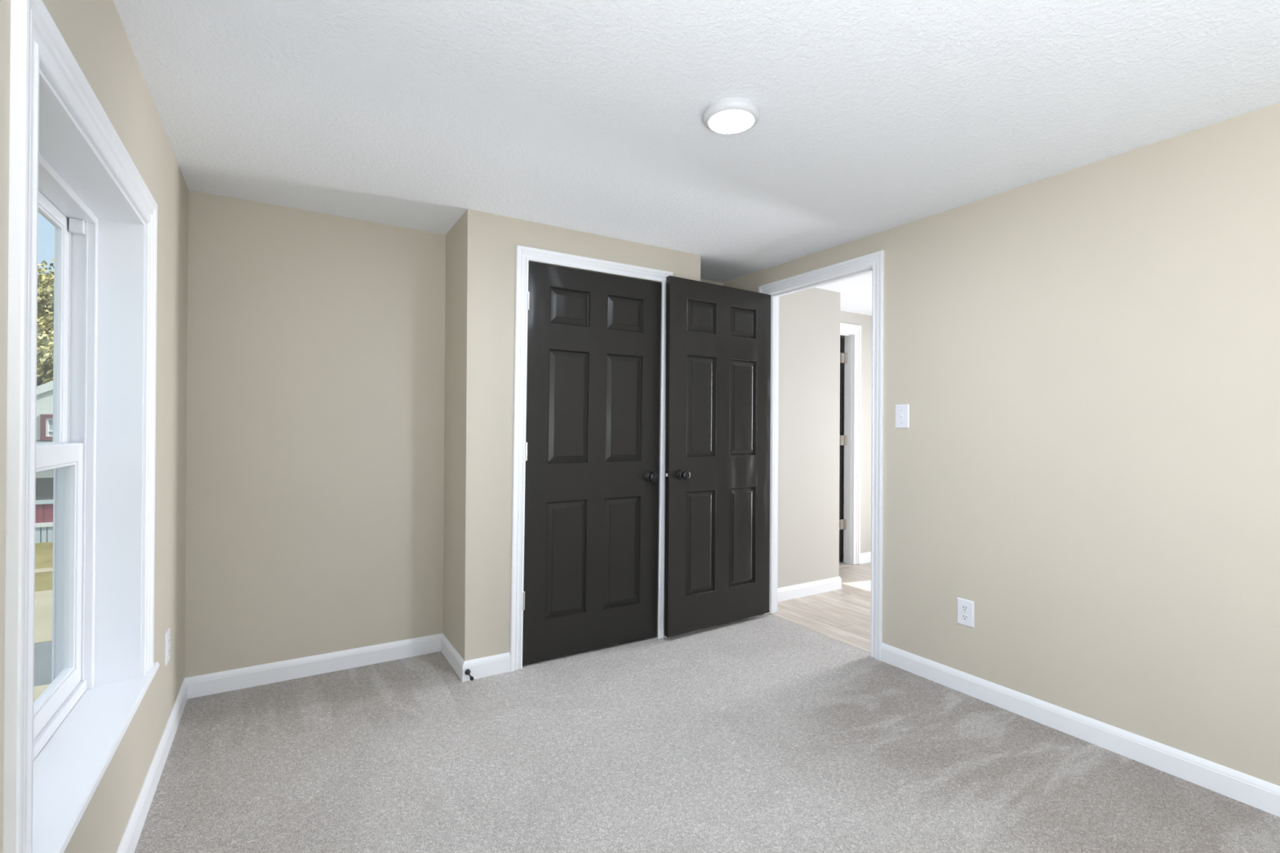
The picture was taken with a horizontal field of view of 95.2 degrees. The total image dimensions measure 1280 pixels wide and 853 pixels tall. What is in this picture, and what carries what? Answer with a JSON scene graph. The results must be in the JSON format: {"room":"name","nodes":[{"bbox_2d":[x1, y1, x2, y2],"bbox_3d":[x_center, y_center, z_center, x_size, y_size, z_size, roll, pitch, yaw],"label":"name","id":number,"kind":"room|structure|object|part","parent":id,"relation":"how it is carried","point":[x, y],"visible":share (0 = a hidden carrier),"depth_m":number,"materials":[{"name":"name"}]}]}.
{"room":"empty bedroom","nodes":[
{"label":"empty bedroom","id":0,"kind":"room"},
{"bbox_2d":[0,0,188,852],"bbox_3d":[-0.896,0.127,0.591,0.188,2.344,4.743,0,0,-31],"label":"wall","id":1,"kind":"structure","parent":0,"point":[94,32],"depth_m":1.75,"materials":[{"name":"beige paint"}]},
{"bbox_2d":[3,0,159,852],"bbox_3d":[-1.334,0.036,1.333,0.216,1.490,1.173,0,0,-31],"label":"window","id":2,"kind":"structure","parent":1,"relation":"in","point":[68,164],"depth_m":1.61,"materials":[{"name":"white paint"}]},
{"bbox_3d":[-1.408,-0.244,1.286,0.022,0.686,0.865,0,0,-31],"label":"sash","id":3,"kind":"part","parent":2,"relation":"part of","materials":[{"name":"white plastic"}]},
{"bbox_3d":[-1.386,0.387,1.300,0.030,0.681,0.865,0,0,-31],"label":"sash","id":4,"kind":"part","parent":2,"relation":"part of","materials":[{"name":"white plastic"}]},
{"bbox_3d":[-1.389,0.074,1.298,0.085,1.368,0.917,0,0,-31],"label":"frame","id":5,"kind":"part","parent":2,"relation":"part of","materials":[{"name":"white plastic"}]},
{"bbox_2d":[116,678,187,852],"bbox_3d":[-0.816,1.154,0.640,0.013,0.091,4.543,0,0,-31],"label":"baseboard","id":6,"kind":"structure","parent":1,"relation":"attached to","point":[131,837],"depth_m":1.89,"materials":[{"name":"white paint"}]},
{"bbox_2d":[164,627,169,666],"bbox_3d":[-1.753,0.819,2.169,0.008,0.120,0.077,0,0,-31],"label":"wall outlet","id":7,"kind":"object","parent":1,"relation":"attached to","point":[167,633],"visible":1,"depth_m":2.15,"materials":[{"name":"white plastic"}]},
{"bbox_2d":[184,190,723,677],"bbox_3d":[-0.689,0.137,3.439,3.139,2.344,0.100,0,0,-31],"label":"wall","id":8,"kind":"structure","parent":0,"point":[314,521],"depth_m":2.83,"materials":[{"name":"beige paint"}]},
{"bbox_2d":[184,633,442,698],"bbox_3d":[-1.532,1.157,2.857,1.108,0.091,0.013,0,0,-31],"label":"baseboard","id":9,"kind":"structure","parent":8,"relation":"attached to","point":[212,683],"depth_m":2.81,"materials":[{"name":"white paint"}]},
{"bbox_2d":[443,208,700,661],"bbox_3d":[-0.350,0.089,3.330,1.390,2.244,0.440,0,0,-31],"label":"wall","id":10,"kind":"structure","parent":0,"point":[481,246],"depth_m":2.86,"materials":[{"name":"beige paint"}]},
{"bbox_2d":[440,633,464,681],"bbox_3d":[-0.951,1.161,2.955,0.013,0.091,0.453,0,0,-31],"label":"baseboard","id":11,"kind":"structure","parent":10,"relation":"attached to","point":[453,657],"depth_m":2.93,"materials":[{"name":"white paint"}]},
{"bbox_2d":[462,652,510,681],"bbox_3d":[-0.734,1.162,2.830,0.252,0.091,0.013,0,0,-31],"label":"baseboard","id":12,"kind":"structure","parent":10,"relation":"attached to","point":[483,667],"depth_m":2.82,"materials":[{"name":"white paint"}]},
{"bbox_2d":[464,669,473,680],"bbox_3d":[-0.799,1.166,2.740,0.027,0.030,0.072,0,0,-31],"label":"door stop","id":13,"kind":"object","parent":12,"relation":"attached to","point":[467,672],"visible":1,"depth_m":2.76,"materials":[{"name":"black metal"}]},
{"bbox_2d":[509,244,672,671],"bbox_3d":[-0.253,0.157,3.180,0.959,2.109,0.117,0,0,-31],"label":"door frame","id":14,"kind":"structure","parent":10,"relation":"attached to","point":[523,254],"depth_m":2.92,"materials":[{"name":"white paint"}]},
{"bbox_2d":[522,262,661,664],"bbox_3d":[-0.231,0.185,3.131,0.836,2.026,0.101,0,0,-31],"label":"door","id":15,"kind":"structure","parent":10,"relation":"in","point":[592,448],"depth_m":3.13,"materials":[{"name":"grey paint"}]},
{"bbox_3d":[0.072,0.285,3.281,0.054,0.054,0.040,0,0,-31],"label":"knob","id":16,"kind":"part","parent":15,"relation":"part of","materials":[{"name":"black metal"}]},
{"bbox_2d":[112,0,1279,315],"bbox_3d":[1.457,-1.098,3.178,6.911,0.150,6.800,0,0,-31],"label":"ceiling","id":17,"kind":"structure","parent":0,"point":[877,116],"depth_m":1.85,"materials":[{"name":"white paint"}]},
{"bbox_2d":[702,97,759,134],"bbox_3d":[0.300,-1.016,1.921,0.185,0.034,0.185,0,0,-31],"label":"recessed light","id":18,"kind":"object","parent":17,"relation":"in","point":[733,115],"visible":1,"depth_m":1.88,"materials":[{"name":"white plastic"}]},
{"bbox_2d":[709,110,753,133],"bbox_3d":[0.300,-1.001,1.921,0.146,0.003,0.146,0,0,-31],"label":"diffuser","id":19,"kind":"object","parent":18,"relation":"attached to","point":[720,121],"depth_m":1.91,"materials":[{"name":"white plastic"}]},
{"bbox_2d":[133,554,1279,852],"bbox_3d":[1.375,1.281,3.158,6.781,0.120,6.750,0,0,-31],"label":"floor","id":20,"kind":"structure","parent":0,"point":[767,733],"depth_m":2.08,"materials":[{"name":"carpet"}]},
{"bbox_2d":[777,287,839,587],"bbox_3d":[1.015,0.126,4.456,0.830,2.294,0.560,0,0,-31],"label":"wall","id":21,"kind":"structure","parent":0,"point":[809,440],"depth_m":4.25,"materials":[{"name":"paint"}]},
{"bbox_2d":[777,576,841,601],"bbox_3d":[1.198,1.181,4.232,0.763,0.091,0.013,0,0,-31],"label":"baseboard","id":22,"kind":"structure","parent":21,"relation":"attached to","point":[788,593],"depth_m":4.24,"materials":[{"name":"white paint"}]},
{"bbox_2d":[840,335,844,554],"bbox_3d":[0.908,0.129,5.774,1.780,2.294,1.800,0,0,-31],"label":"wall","id":23,"kind":"structure","parent":0,"point":[841,336],"depth_m":5.64,"materials":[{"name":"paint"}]},
{"bbox_2d":[839,337,847,561],"bbox_3d":[1.667,0.210,5.534,0.054,2.020,0.662,0,0,-31],"label":"door","id":24,"kind":"structure","parent":23,"relation":"in","point":[843,357],"depth_m":5.28,"materials":[{"name":"grey paint"}]},
{"bbox_2d":[839,311,871,567],"bbox_3d":[2.312,0.137,5.519,2.492,2.294,0.100,0,0,-31],"label":"wall","id":25,"kind":"structure","parent":0,"point":[864,321],"depth_m":5.30,"materials":[{"name":"paint"}]},
{"bbox_2d":[840,322,861,564],"bbox_3d":[1.606,0.160,5.077,0.814,2.136,0.117,0,0,-31],"label":"door frame","id":26,"kind":"structure","parent":25,"relation":"attached to","point":[852,333],"depth_m":5.22,"materials":[{"name":"white paint"}]},
{"bbox_2d":[860,551,871,564],"bbox_3d":[2.686,1.195,5.682,1.670,0.091,0.013,0,0,-31],"label":"baseboard","id":27,"kind":"structure","parent":25,"relation":"attached to","point":[865,557],"depth_m":5.28,"materials":[{"name":"white paint"}]},
{"bbox_2d":[723,102,1279,786],"bbox_3d":[1.819,0.098,2.253,0.100,2.244,4.543,0,0,-31],"label":"wall","id":28,"kind":"structure","parent":0,"point":[1085,360],"depth_m":2.23,"materials":[{"name":"beige paint"}]},
{"bbox_2d":[758,249,884,660],"bbox_3d":[1.070,0.149,3.475,0.134,2.141,0.932,0,0,-31],"label":"door frame","id":29,"kind":"structure","parent":28,"relation":"attached to","point":[873,263],"depth_m":3.10,"materials":[{"name":"white paint"}]},
{"bbox_2d":[664,275,771,637],"bbox_3d":[0.492,0.171,3.514,0.826,2.034,0.137,0,0,-34],"label":"door","id":30,"kind":"structure","parent":29,"relation":"attached to","point":[717,384],"depth_m":3.49,"materials":[{"name":"grey paint"}]},
{"bbox_3d":[0.152,0.273,3.297,0.001,0.057,0.023,0,0,-34],"label":"latch plate","id":31,"kind":"part","parent":30,"relation":"part of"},
{"bbox_3d":[0.257,0.273,3.294,0.054,0.054,0.040,0,0,-34],"label":"knob","id":32,"kind":"part","parent":30,"relation":"part of","materials":[{"name":"black metal"}]},
{"bbox_2d":[895,404,909,428],"bbox_3d":[1.321,-0.051,2.955,0.018,0.120,0.077,0,0,-31],"label":"light switch","id":33,"kind":"object","parent":28,"relation":"attached to","point":[902,411],"visible":1,"depth_m":2.95,"materials":[{"name":"white plastic"}]},
{"bbox_2d":[957,597,974,627],"bbox_3d":[1.490,0.853,2.676,0.008,0.120,0.077,0,0,-31],"label":"wall outlet","id":34,"kind":"object","parent":28,"relation":"attached to","point":[966,608],"visible":1,"depth_m":2.67,"materials":[{"name":"white plastic"}]},
{"bbox_2d":[960,613,968,620],"bbox_3d":[1.488,0.873,2.675,0.003,0.027,0.035,0,0,-31],"label":"receptacle","id":35,"kind":"object","parent":34,"relation":"attached to","point":[963,616],"depth_m":2.67,"materials":[{"name":"grey plastic"}]},
{"bbox_2d":[961,604,968,611],"bbox_3d":[1.488,0.832,2.675,0.003,0.027,0.035,0,0,-31],"label":"receptacle","id":36,"kind":"object","parent":34,"relation":"attached to","point":[964,607],"depth_m":2.67,"materials":[{"name":"grey plastic"}]},
{"bbox_2d":[880,643,1279,817],"bbox_3d":[2.104,1.175,1.665,0.013,0.091,3.241,0,0,-31],"label":"baseboard","id":37,"kind":"structure","parent":28,"relation":"attached to","point":[1259,793],"depth_m":2.21,"materials":[{"name":"white paint"}]},
{"label":"outside","id":38,"kind":"structure","parent":0,"visible":0},
{"bbox_2d":[34,590,52,643],"bbox_3d":[-30.784,2.142,-7.775,59.400,0.310,2.520,0,0,-31],"label":"driveway","id":39,"kind":"structure","parent":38,"point":[42,599],"depth_m":6.67,"materials":[{"name":"concrete"}]},
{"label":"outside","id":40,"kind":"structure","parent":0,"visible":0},
{"bbox_2d":[33,684,49,702],"bbox_3d":[-26.070,2.146,-15.477,59.400,0.310,12.820,0,0,-31],"label":"apron","id":41,"kind":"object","parent":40,"point":[37,691],"depth_m":4.83,"materials":[{"name":"concrete"}]},
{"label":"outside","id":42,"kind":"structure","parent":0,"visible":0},
{"bbox_2d":[34,640,52,686],"bbox_3d":[-29.771,2.145,-9.430,59.400,0.305,1.360,0,0,-31],"label":"road","id":43,"kind":"structure","parent":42,"point":[42,651],"depth_m":5.38,"materials":[{"name":"grey asphalt"}]},
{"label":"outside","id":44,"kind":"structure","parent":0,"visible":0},
{"bbox_2d":[35,542,53,568],"bbox_3d":[-52.579,2.129,27.828,59.400,0.300,77.630,0,0,-31],"label":"lawn","id":45,"kind":"structure","parent":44,"point":[43,551],"depth_m":9.85,"materials":[{"name":"green plant"}]},
{"bbox_2d":[35,381,53,542],"bbox_3d":[-11.229,-0.019,16.429,15.900,4.413,9.750,0,0,-31],"label":"neighbouring house","id":46,"kind":"structure","parent":45,"relation":"on","point":[44,420],"depth_m":10.99,"materials":[{"name":"white"}]},
{"bbox_3d":[-10.035,2.034,11.627,11.034,0.292,0.030,0,0,-31],"label":"skirting","id":47,"kind":"part","parent":46,"relation":"part of","materials":[{"name":"grey"}]},
{"bbox_3d":[-10.123,1.849,11.725,11.000,0.077,0.330,0,0,-31],"label":"porch sill","id":48,"kind":"part","parent":46,"relation":"part of","materials":[{"name":"white paint"}]},
{"bbox_3d":[-10.130,1.635,11.739,10.992,0.352,0.300,0,0,-31],"label":"porch panel","id":49,"kind":"part","parent":46,"relation":"part of","materials":[{"name":"red"}]},
{"bbox_3d":[-10.121,1.426,11.727,11.000,0.066,0.330,0,0,-31],"label":"porch rail","id":50,"kind":"part","parent":46,"relation":"part of","materials":[{"name":"grey"}]},
{"bbox_3d":[-10.969,0.033,11.386,0.870,0.375,0.045,0,0,-31],"label":"window sash","id":51,"kind":"part","parent":46,"relation":"part of","materials":[{"name":"white paint"}]},
{"bbox_3d":[-10.971,0.050,11.390,0.800,0.340,0.008,0,0,-31],"label":"pane","id":52,"kind":"part","parent":46,"relation":"part of","materials":[{"name":"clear glass"}]},
{"bbox_2d":[36,324,53,386],"bbox_3d":[-20.139,-0.708,19.871,5.834,5.707,5.891,0,0,-40],"label":"tree","id":53,"kind":"object","parent":45,"relation":"on","point":[45,345],"visible":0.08,"depth_m":18.51,"materials":[{"name":"green plant"}]},
{"bbox_2d":[36,258,54,337],"bbox_3d":[-26.520,-2.613,25.023,7.096,9.473,8.173,0,0,36],"label":"tree","id":54,"kind":"object","parent":45,"relation":"on","point":[45,281],"visible":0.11,"depth_m":24.38,"materials":[{"name":"green plant"}]},
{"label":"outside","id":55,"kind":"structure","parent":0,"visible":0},
{"bbox_2d":[35,572,52,591],"bbox_3d":[-31.795,2.146,-6.125,59.400,0.300,1.350,0,0,-31],"label":"lawn","id":56,"kind":"structure","parent":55,"point":[43,581],"depth_m":8.21,"materials":[{"name":"green plant"}]},
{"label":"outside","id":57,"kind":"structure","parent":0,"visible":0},
{"bbox_2d":[35,567,53,573],"bbox_3d":[-32.230,2.141,-5.413,59.400,0.310,0.320,0,0,-31],"label":"path","id":58,"kind":"structure","parent":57,"point":[42,570],"depth_m":8.81,"materials":[{"name":"concrete"}]}
]}

